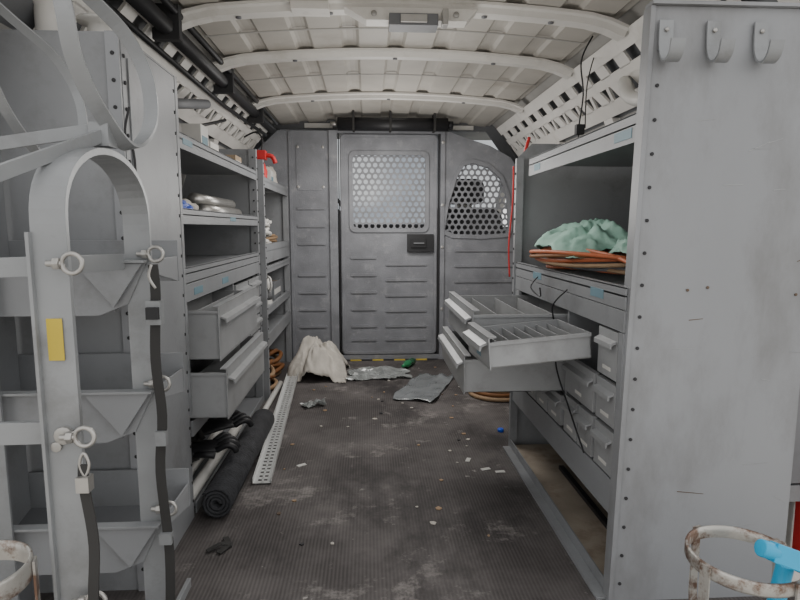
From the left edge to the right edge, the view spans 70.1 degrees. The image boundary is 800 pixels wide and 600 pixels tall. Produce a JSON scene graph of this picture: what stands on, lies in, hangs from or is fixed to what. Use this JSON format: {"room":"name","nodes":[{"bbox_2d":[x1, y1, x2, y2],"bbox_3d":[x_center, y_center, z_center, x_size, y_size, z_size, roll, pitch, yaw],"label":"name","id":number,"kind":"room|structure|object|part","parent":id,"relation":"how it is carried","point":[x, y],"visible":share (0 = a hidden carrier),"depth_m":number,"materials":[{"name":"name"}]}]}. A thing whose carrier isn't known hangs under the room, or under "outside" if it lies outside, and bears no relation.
{"room":"vehicle interior","nodes":[
{"label":"vehicle interior","id":0,"kind":"room"},
{"bbox_2d":[0,0,273,187],"bbox_3d":[-0.790,-0.213,2.210,0.330,1.408,2.320,0,7,-3],"label":"wall","id":1,"kind":"structure","parent":0,"point":[22,9],"depth_m":1.51,"materials":[{"name":"metal"}]},
{"bbox_2d":[33,0,267,148],"bbox_3d":[-0.727,-0.752,2.153,0.147,0.173,2.035,0,7,-3],"label":"trim","id":2,"kind":"structure","parent":1,"relation":"attached to","point":[188,87],"depth_m":2.09,"materials":[{"name":"white metal"}]},
{"bbox_2d":[103,0,277,135],"bbox_3d":[-0.660,-0.803,2.123,0.093,0.108,2.080,0,7,-3],"label":"roof side rail","id":3,"kind":"object","parent":1,"relation":"attached to","point":[166,17],"visible":0.95,"depth_m":1.69,"materials":[{"name":"plastic"}]},
{"bbox_2d":[178,98,226,125],"bbox_3d":[-0.691,-0.637,1.973,0.058,0.122,0.656,0,7,2],"label":"strut","id":4,"kind":"object","parent":1,"relation":"attached to","point":[183,103],"visible":0.64,"depth_m":1.90,"materials":[{"name":"paint"}]},
{"bbox_2d":[338,209,341,347],"bbox_3d":[-0.596,-0.255,3.856,0.480,1.080,0.530,0,7,-3],"label":"seat","id":5,"kind":"object","parent":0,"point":[338,209],"visible":0.02,"depth_m":3.62,"materials":[{"name":"fabric"}]},
{"bbox_2d":[257,130,514,359],"bbox_3d":[-0.074,-0.302,3.290,1.700,1.315,0.038,0,7,-3],"label":"wall","id":6,"kind":"structure","parent":0,"point":[470,264],"depth_m":3.28,"materials":[{"name":"metal"}]},
{"bbox_2d":[254,119,515,163],"bbox_3d":[-0.091,-0.905,3.333,1.800,0.500,0.040,0,7,-3],"label":"trim","id":7,"kind":"structure","parent":6,"relation":"attached to","point":[492,132],"depth_m":3.33,"materials":[{"name":"paint"}]},
{"bbox_2d":[340,134,437,354],"bbox_3d":[-0.061,-0.305,3.274,0.555,1.265,0.080,0,7,-3],"label":"door","id":8,"kind":"structure","parent":6,"relation":"in","point":[389,275],"depth_m":3.29,"materials":[{"name":"paint"}]},
{"bbox_2d":[171,0,639,126],"bbox_3d":[-0.029,-0.907,2.206,1.240,0.077,2.600,0,7,-3],"label":"ceiling","id":9,"kind":"structure","parent":0,"point":[559,44],"depth_m":2.15,"materials":[{"name":"white metal"}]},
{"bbox_2d":[290,0,477,32],"bbox_3d":[-0.040,-0.760,1.530,0.500,0.065,0.095,0,7,-3],"label":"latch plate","id":10,"kind":"object","parent":9,"relation":"attached to","point":[412,20],"visible":1,"depth_m":1.52,"materials":[{"name":"paint"}]},
{"bbox_2d":[252,92,523,113],"bbox_3d":[-0.053,-0.916,2.647,1.270,0.085,0.055,0,7,-3],"label":"trim","id":11,"kind":"structure","parent":9,"relation":"attached to","point":[312,97],"depth_m":2.63,"materials":[{"name":"paint"}]},
{"bbox_2d":[330,110,453,132],"bbox_3d":[-0.044,-0.971,3.105,0.670,0.102,0.080,0,7,-3],"label":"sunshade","id":12,"kind":"object","parent":9,"relation":"attached to","point":[353,123],"visible":0.97,"depth_m":3.08,"materials":[{"name":"black plastic"}]},
{"bbox_2d":[212,48,572,78],"bbox_3d":[-0.017,-0.836,2.013,1.270,0.085,0.060,0,7,-3],"label":"roof rib","id":13,"kind":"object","parent":9,"relation":"attached to","point":[239,60],"depth_m":1.99,"materials":[{"name":"paint"}]},
{"bbox_2d":[181,0,629,40],"bbox_3d":[0.007,-0.782,1.587,1.270,0.085,0.075,0,7,-3],"label":"roof rib","id":14,"kind":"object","parent":9,"relation":"attached to","point":[610,27],"depth_m":1.56,"materials":[{"name":"paint"}]},
{"bbox_2d":[574,36,593,136],"bbox_3d":[0.603,-0.641,1.806,0.045,0.363,0.143,6,9,41],"label":"cord","id":15,"kind":"object","parent":9,"relation":"hanging from","point":[579,129],"visible":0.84,"depth_m":1.77,"materials":[{"name":"plastic"}]},
{"bbox_2d":[304,130,506,232],"bbox_3d":[-0.136,-0.546,4.284,2.050,1.550,1.760,0,7,-3],"label":"windshield","id":16,"kind":"object","parent":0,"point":[482,137],"visible":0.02,"depth_m":4.54,"materials":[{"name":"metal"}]},
{"bbox_2d":[40,348,794,599],"bbox_3d":[-0.059,0.426,2.928,1.840,0.040,4.700,0,7,-3],"label":"floor","id":17,"kind":"structure","parent":0,"point":[361,484],"depth_m":1.52,"materials":[{"name":"rubber"}]},
{"bbox_2d":[0,540,40,599],"bbox_3d":[-0.543,0.509,0.740,0.140,0.344,0.140,0,7,-3],"label":"holder","id":18,"kind":"object","parent":17,"relation":"on","point":[17,582],"visible":1,"depth_m":0.74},
{"bbox_2d":[0,0,190,599],"bbox_3d":[-0.570,0.085,0.863,0.357,1.156,0.559,0,7,-3],"label":"rack","id":19,"kind":"object","parent":17,"relation":"on","point":[58,398],"visible":0.9,"depth_m":0.96,"materials":[{"name":"metal"}]},
{"bbox_2d":[75,452,99,599],"bbox_3d":[-0.401,0.386,0.750,0.022,0.387,0.015,0,7,-3],"label":"strap","id":20,"kind":"object","parent":19,"relation":"attached to","point":[84,482],"visible":1,"depth_m":0.74,"materials":[{"name":"fabric"}]},
{"bbox_2d":[124,107,136,170],"bbox_3d":[-0.521,-0.122,1.123,0.020,0.501,0.006,0,7,-3],"label":"cord","id":21,"kind":"object","parent":19,"relation":"hanging from","point":[128,108],"visible":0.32,"depth_m":1.09,"materials":[{"name":"plastic"}]},
{"bbox_2d":[145,264,174,599],"bbox_3d":[-0.410,0.264,0.979,0.026,0.651,0.024,0,7,-3],"label":"strap","id":22,"kind":"object","parent":19,"relation":"attached to","point":[154,307],"visible":1,"depth_m":0.97,"materials":[{"name":"fabric"}]},
{"bbox_2d":[0,29,267,592],"bbox_3d":[-0.675,-0.028,1.810,0.433,1.141,1.351,0,7,-3],"label":"metal shelving unit","id":23,"kind":"object","parent":17,"relation":"on","point":[217,250],"depth_m":1.34,"materials":[{"name":"grey paint"}]},
{"bbox_2d":[33,0,57,29],"bbox_3d":[-0.709,-0.562,1.161,0.070,0.080,0.070,0,7,-3],"label":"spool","id":24,"kind":"object","parent":23,"relation":"on","point":[44,12],"visible":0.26,"depth_m":1.13},
{"bbox_2d":[76,13,112,30],"bbox_3d":[-0.632,-0.559,1.206,0.090,0.062,0.090,0,7,-3],"label":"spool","id":25,"kind":"object","parent":23,"relation":"on","point":[92,21],"visible":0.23,"depth_m":1.18,"materials":[{"name":"plastic"}]},
{"bbox_2d":[182,200,192,208],"bbox_3d":[-0.612,-0.252,1.547,0.080,0.039,0.131,1,7,8],"label":"plastic bag","id":26,"kind":"object","parent":23,"relation":"on","point":[185,205],"visible":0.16,"depth_m":1.56,"materials":[{"name":"blue plastic"}]},
{"bbox_2d":[182,199,198,209],"bbox_3d":[-0.667,-0.281,1.721,0.122,0.052,0.196,0,7,-3],"label":"plastic bag","id":27,"kind":"object","parent":23,"relation":"on","point":[195,206],"visible":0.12,"depth_m":1.73,"materials":[{"name":"white plastic"}]},
{"bbox_2d":[181,123,208,145],"bbox_3d":[-0.617,-0.486,1.721,0.056,0.080,0.080,0,7,-3],"label":"carton","id":28,"kind":"object","parent":23,"relation":"on","point":[199,132],"visible":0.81,"depth_m":1.68,"materials":[{"name":"white cardboard"}]},
{"bbox_2d":[192,430,222,474],"bbox_3d":[-0.638,0.502,1.814,0.027,0.028,0.660,-1,7,-4],"label":"pvc pipe","id":29,"kind":"object","parent":23,"relation":"on","point":[196,464],"visible":0.09,"depth_m":1.77,"materials":[{"name":"white plastic"}]},
{"bbox_2d":[191,434,205,462],"bbox_3d":[-0.711,0.450,1.746,0.215,0.085,0.453,0,7,-3],"label":"tool bag","id":30,"kind":"object","parent":29,"relation":"on","point":[195,438],"visible":0.04,"depth_m":1.78,"materials":[{"name":"black fabric"}]},
{"bbox_2d":[191,432,240,458],"bbox_3d":[-0.566,0.431,1.669,0.194,0.045,0.116,-4,8,-27],"label":"glove","id":31,"kind":"object","parent":30,"relation":"on","point":[208,449],"visible":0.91,"depth_m":1.67,"materials":[{"name":"black rubber"}]},
{"bbox_2d":[196,410,253,438],"bbox_3d":[-0.590,0.403,1.888,0.196,0.048,0.115,-6,9,-38],"label":"glove","id":32,"kind":"object","parent":30,"relation":"on","point":[213,425],"visible":0.83,"depth_m":1.87,"materials":[{"name":"black rubber"}]},
{"bbox_2d":[208,141,218,150],"bbox_3d":[-0.658,-0.490,1.870,0.101,0.050,0.100,0,7,-3],"label":"carton","id":33,"kind":"object","parent":23,"relation":"on","point":[211,144],"visible":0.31,"depth_m":1.86,"materials":[{"name":"white cardboard"}]},
{"bbox_2d":[187,192,241,213],"bbox_3d":[-0.689,-0.346,2.123,0.086,0.078,0.510,0,7,-3],"label":"plastic bags","id":34,"kind":"object","parent":23,"relation":"on","point":[205,202],"visible":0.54,"depth_m":2.01,"materials":[{"name":"white plastic"}]},
{"bbox_2d":[193,425,241,499],"bbox_3d":[-0.581,0.502,1.782,0.031,0.032,0.630,0,7,-3],"label":"pvc pipe","id":35,"kind":"object","parent":23,"relation":"on","point":[207,470],"visible":0.45,"depth_m":1.69,"materials":[{"name":"white plastic"}]},
{"bbox_3d":[-0.636,0.059,1.758,0.323,0.148,0.512,0,7,-3],"label":"drawer","id":36,"kind":"part","parent":23,"relation":"part of","materials":[{"name":"grey metal"}]},
{"bbox_3d":[-0.626,0.218,1.769,0.343,0.140,0.532,0,7,-3],"label":"drawer","id":37,"kind":"part","parent":23,"relation":"part of","materials":[{"name":"grey metal"}]},
{"bbox_2d":[226,155,240,162],"bbox_3d":[-0.644,-0.525,2.169,0.061,0.044,0.100,0,7,-3],"label":"carton","id":38,"kind":"object","parent":23,"relation":"on","point":[235,157],"visible":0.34,"depth_m":2.12,"materials":[{"name":"cardboard"}]},
{"bbox_2d":[206,536,232,554],"bbox_3d":[-0.432,0.594,1.386,0.047,0.010,0.076,3,8,25],"label":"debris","id":39,"kind":"object","parent":17,"relation":"on","point":[226,543],"visible":1,"depth_m":1.38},
{"bbox_2d":[202,409,274,517],"bbox_3d":[-0.499,0.494,1.836,0.082,0.082,0.670,0,7,-3],"label":"floor mat","id":40,"kind":"object","parent":17,"relation":"on","point":[222,491],"visible":0.98,"depth_m":1.65,"materials":[{"name":"black plastic"}]},
{"bbox_2d":[262,381,282,408],"bbox_3d":[-0.566,0.442,2.472,0.023,0.041,0.551,0,7,-2],"label":"pvc pipe","id":41,"kind":"object","parent":17,"relation":"on","point":[271,398],"visible":0.66,"depth_m":2.53,"materials":[{"name":"white plastic"}]},
{"bbox_2d":[270,359,277,389],"bbox_3d":[-0.695,0.353,2.768,0.205,0.139,0.253,0,7,-3],"label":"cable coil","id":42,"kind":"object","parent":17,"relation":"on","point":[272,373],"visible":0.15,"depth_m":2.76,"materials":[{"name":"orange rubber"}]},
{"bbox_2d":[257,159,291,400],"bbox_3d":[-0.777,-0.120,2.863,0.348,1.060,0.761,0,7,-3],"label":"metal shelving unit","id":43,"kind":"object","parent":17,"relation":"on","point":[272,196],"depth_m":2.96,"materials":[{"name":"grey paint"}]},
{"bbox_2d":[244,131,276,177],"bbox_3d":[-0.632,-0.647,2.571,0.155,0.228,0.081,0,7,-3],"label":"gun","id":44,"kind":"object","parent":43,"relation":"on","point":[261,154],"visible":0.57,"depth_m":2.56,"materials":[{"name":"red plastic"}]},
{"bbox_3d":[-0.703,-0.316,2.694,0.189,0.139,0.305,0,7,-3],"label":"coil of white cable","id":45,"kind":"part","parent":43,"relation":"part of","materials":[{"name":"white plastic"}]},
{"bbox_2d":[267,275,271,304],"bbox_3d":[-0.637,-0.058,2.662,0.093,0.171,0.085,0,7,-3],"label":"plastic jug","id":46,"kind":"object","parent":43,"relation":"on","point":[269,280],"visible":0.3,"depth_m":2.64,"materials":[{"name":"white plastic"}]},
{"bbox_2d":[267,170,273,180],"bbox_3d":[-0.666,-0.601,2.814,0.071,0.076,0.080,0,7,-3],"label":"carton","id":47,"kind":"object","parent":43,"relation":"on","point":[269,172],"visible":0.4,"depth_m":2.78,"materials":[{"name":"white cardboard"}]},
{"bbox_3d":[-0.721,-0.318,3.011,0.147,0.065,0.232,0,7,-3],"label":"dark cable coil","id":48,"kind":"part","parent":43,"relation":"part of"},
{"bbox_2d":[266,166,277,182],"bbox_3d":[-0.689,-0.641,2.964,0.102,0.118,0.217,0,7,-3],"label":"crumpled bag","id":49,"kind":"object","parent":43,"relation":"on","point":[267,167],"visible":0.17,"depth_m":2.95,"materials":[{"name":"white plastic"}]},
{"bbox_2d":[272,279,280,300],"bbox_3d":[-0.680,-0.056,2.953,0.091,0.093,0.220,0,7,-3],"label":"bin","id":50,"kind":"object","parent":43,"relation":"on","point":[276,283],"visible":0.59,"depth_m":2.92,"materials":[{"name":"paint"}]},
{"bbox_2d":[252,374,297,483],"bbox_3d":[-0.477,0.459,2.286,0.056,0.048,1.150,-1,7,-6],"label":"channel","id":51,"kind":"object","parent":17,"relation":"on","point":[284,402],"visible":0.99,"depth_m":2.06,"materials":[{"name":"metal"}]},
{"bbox_2d":[269,348,284,375],"bbox_3d":[-0.713,0.323,3.012,0.204,0.139,0.252,0,7,-3],"label":"cable coil","id":52,"kind":"object","parent":17,"relation":"on","point":[278,366],"visible":0.36,"depth_m":2.97,"materials":[{"name":"orange rubber"}]},
{"bbox_2d":[300,398,326,407],"bbox_3d":[-0.376,0.443,2.478,0.112,0.032,0.058,-4,8,-28],"label":"plastic wrap","id":53,"kind":"object","parent":17,"relation":"on","point":[311,403],"visible":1,"depth_m":2.47,"materials":[{"name":"plastic"}]},
{"bbox_2d":[287,336,349,382],"bbox_3d":[-0.428,0.292,3.009,0.316,0.204,0.380,0,7,-3],"label":"rag","id":54,"kind":"object","parent":17,"relation":"on","point":[314,356],"visible":0.95,"depth_m":2.92,"materials":[{"name":"white fabric"}]},
{"bbox_2d":[346,366,411,379],"bbox_3d":[-0.112,0.382,3.002,0.345,0.024,0.233,0,7,-3],"label":"plastic wrap","id":55,"kind":"object","parent":17,"relation":"on","point":[364,373],"visible":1,"depth_m":3.00,"materials":[{"name":"plastic"}]},
{"bbox_2d":[276,367,504,545],"bbox_3d":[-0.041,0.484,2.292,0.731,0.002,1.793,0,7,-3],"label":"debris","id":56,"kind":"object","parent":17,"relation":"on","point":[374,418],"visible":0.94,"depth_m":1.84,"materials":[{"name":"white plastic"}]},
{"bbox_2d":[346,358,437,360],"bbox_3d":[-0.066,0.351,3.348,0.575,0.004,0.023,0,7,-3],"label":"tape strip","id":57,"kind":"object","parent":17,"relation":"on","point":[427,358],"visible":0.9,"depth_m":3.35,"materials":[{"name":"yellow plastic"}]},
{"bbox_2d":[401,358,415,367],"bbox_3d":[0.043,0.355,3.171,0.040,0.044,0.151,3,8,22],"label":"bottle","id":58,"kind":"object","parent":17,"relation":"on","point":[411,361],"visible":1,"depth_m":3.15,"materials":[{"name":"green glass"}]},
{"bbox_2d":[393,373,452,402],"bbox_3d":[0.123,0.414,2.763,0.198,0.019,0.484,2,8,16],"label":"plastic sheet","id":59,"kind":"object","parent":17,"relation":"on","point":[426,386],"visible":1,"depth_m":2.73,"materials":[{"name":"grey plastic"}]},
{"bbox_2d":[436,179,502,334],"bbox_3d":[0.402,-0.262,3.912,0.480,1.080,0.530,0,7,-3],"label":"seat","id":60,"kind":"object","parent":17,"relation":"on","point":[465,183],"visible":0.19,"depth_m":3.62,"materials":[{"name":"fabric"}]},
{"bbox_2d":[468,392,509,401],"bbox_3d":[0.457,0.403,2.651,0.280,0.074,0.260,0,7,-3],"label":"cable coil","id":61,"kind":"object","parent":17,"relation":"on","point":[491,396],"visible":0.17,"depth_m":2.54,"materials":[{"name":"orange rubber"}]},
{"bbox_2d":[503,0,799,599],"bbox_3d":[0.631,-0.013,1.545,0.508,1.179,0.874,0,7,-3],"label":"metal shelving unit","id":62,"kind":"object","parent":17,"relation":"on","point":[684,406],"depth_m":1.14,"materials":[{"name":"paint"}]},
{"bbox_2d":[438,326,565,393],"bbox_3d":[0.381,0.165,1.698,0.493,0.104,0.432,0,7,-3],"label":"drawer","id":63,"kind":"object","parent":62,"relation":"in","point":[470,374],"visible":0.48,"depth_m":1.49,"materials":[{"name":"metal"}]},
{"bbox_2d":[444,291,567,345],"bbox_3d":[0.391,0.049,1.684,0.473,0.104,0.432,0,7,-3],"label":"drawer","id":64,"kind":"object","parent":62,"relation":"in","point":[484,310],"visible":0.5,"depth_m":1.70,"materials":[{"name":"metal"}]},
{"bbox_2d":[508,137,530,276],"bbox_3d":[0.419,-0.297,1.983,0.084,0.534,0.032,-5,9,-33],"label":"hose","id":65,"kind":"object","parent":62,"relation":"attached to","point":[528,138],"visible":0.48,"depth_m":1.97,"materials":[{"name":"plastic"}]},
{"bbox_2d":[462,319,591,370],"bbox_3d":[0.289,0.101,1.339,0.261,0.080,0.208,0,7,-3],"label":"drawer","id":66,"kind":"object","parent":62,"relation":"on","point":[545,341],"visible":1,"depth_m":1.26,"materials":[{"name":"metal"}]},
{"bbox_2d":[530,276,584,452],"bbox_3d":[0.395,0.138,1.466,0.033,0.363,0.427,0,7,-3],"label":"wire","id":67,"kind":"object","parent":62,"relation":"attached to","point":[537,276],"visible":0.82,"depth_m":1.42,"materials":[{"name":"plastic"}]},
{"bbox_3d":[0.578,-0.112,1.571,0.407,0.072,0.638,0,7,-3],"label":"coil of orange hose","id":68,"kind":"part","parent":62,"relation":"part of","materials":[{"name":"orange rubber"}]},
{"bbox_2d":[534,218,627,257],"bbox_3d":[0.556,-0.184,1.634,0.314,0.104,0.482,0,7,-3],"label":"sheet","id":69,"kind":"object","parent":62,"relation":"on","point":[596,234],"visible":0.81,"depth_m":1.54,"materials":[{"name":"fabric"}]},
{"bbox_2d":[609,237,627,253],"bbox_3d":[0.632,-0.141,1.349,0.256,0.080,0.275,0,7,-3],"label":"sheet","id":70,"kind":"object","parent":62,"relation":"on","point":[621,244],"visible":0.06,"depth_m":1.39,"materials":[{"name":"fabric"}]},
{"bbox_2d":[618,76,637,106],"bbox_3d":[0.733,-0.549,1.488,0.081,0.215,0.623,-1,7,-11],"label":"hose","id":71,"kind":"object","parent":62,"relation":"on","point":[628,94],"visible":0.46,"depth_m":1.70,"materials":[{"name":"white plastic"}]},
{"bbox_2d":[658,20,685,61],"bbox_3d":[0.486,-0.467,1.019,0.026,0.079,0.050,0,7,-3],"label":"coat hook","id":72,"kind":"object","parent":62,"relation":"attached to","point":[670,49],"visible":1,"depth_m":1.03,"materials":[{"name":"paint"}]},
{"bbox_2d":[706,21,735,62],"bbox_3d":[0.576,-0.468,1.024,0.026,0.079,0.050,0,7,-3],"label":"coat hook","id":73,"kind":"object","parent":62,"relation":"attached to","point":[718,50],"visible":1,"depth_m":1.04,"materials":[{"name":"paint"}]},
{"bbox_2d":[753,22,784,63],"bbox_3d":[0.666,-0.468,1.029,0.026,0.079,0.050,0,7,-3],"label":"coat hook","id":74,"kind":"object","parent":62,"relation":"attached to","point":[763,53],"visible":1,"depth_m":1.04,"materials":[{"name":"paint"}]},
{"bbox_2d":[684,525,799,599],"bbox_3d":[0.516,0.521,0.872,0.162,0.288,0.162,0,7,-3],"label":"holder","id":75,"kind":"object","parent":17,"relation":"on","point":[707,572],"visible":0.92,"depth_m":0.83,"materials":[{"name":"white metal"}]},
{"bbox_2d":[754,539,799,599],"bbox_3d":[0.602,0.491,0.834,0.233,0.340,0.101,0,7,-3],"label":"tool","id":76,"kind":"object","parent":75,"relation":"in","point":[786,559],"visible":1,"depth_m":0.77,"materials":[{"name":"plastic"}]},
{"bbox_2d":[492,0,777,157],"bbox_3d":[0.738,-0.223,2.295,0.330,1.408,2.320,0,7,-3],"label":"wall","id":77,"kind":"structure","parent":0,"point":[634,13],"depth_m":2.04,"materials":[{"name":"metal"}]},
{"bbox_2d":[497,0,740,156],"bbox_3d":[0.674,-0.762,2.231,0.147,0.173,2.035,0,7,-3],"label":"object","id":78,"kind":"structure","parent":77,"relation":"attached to","point":[613,49],"depth_m":2.12,"materials":[{"name":"white metal"}]},
{"bbox_2d":[777,0,799,580],"bbox_3d":[0.808,-0.088,1.138,0.260,1.430,0.154,0,7,-3],"label":"pillar","id":79,"kind":"structure","parent":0,"point":[793,521],"depth_m":1.22,"materials":[{"name":"red metal"}]}
]}

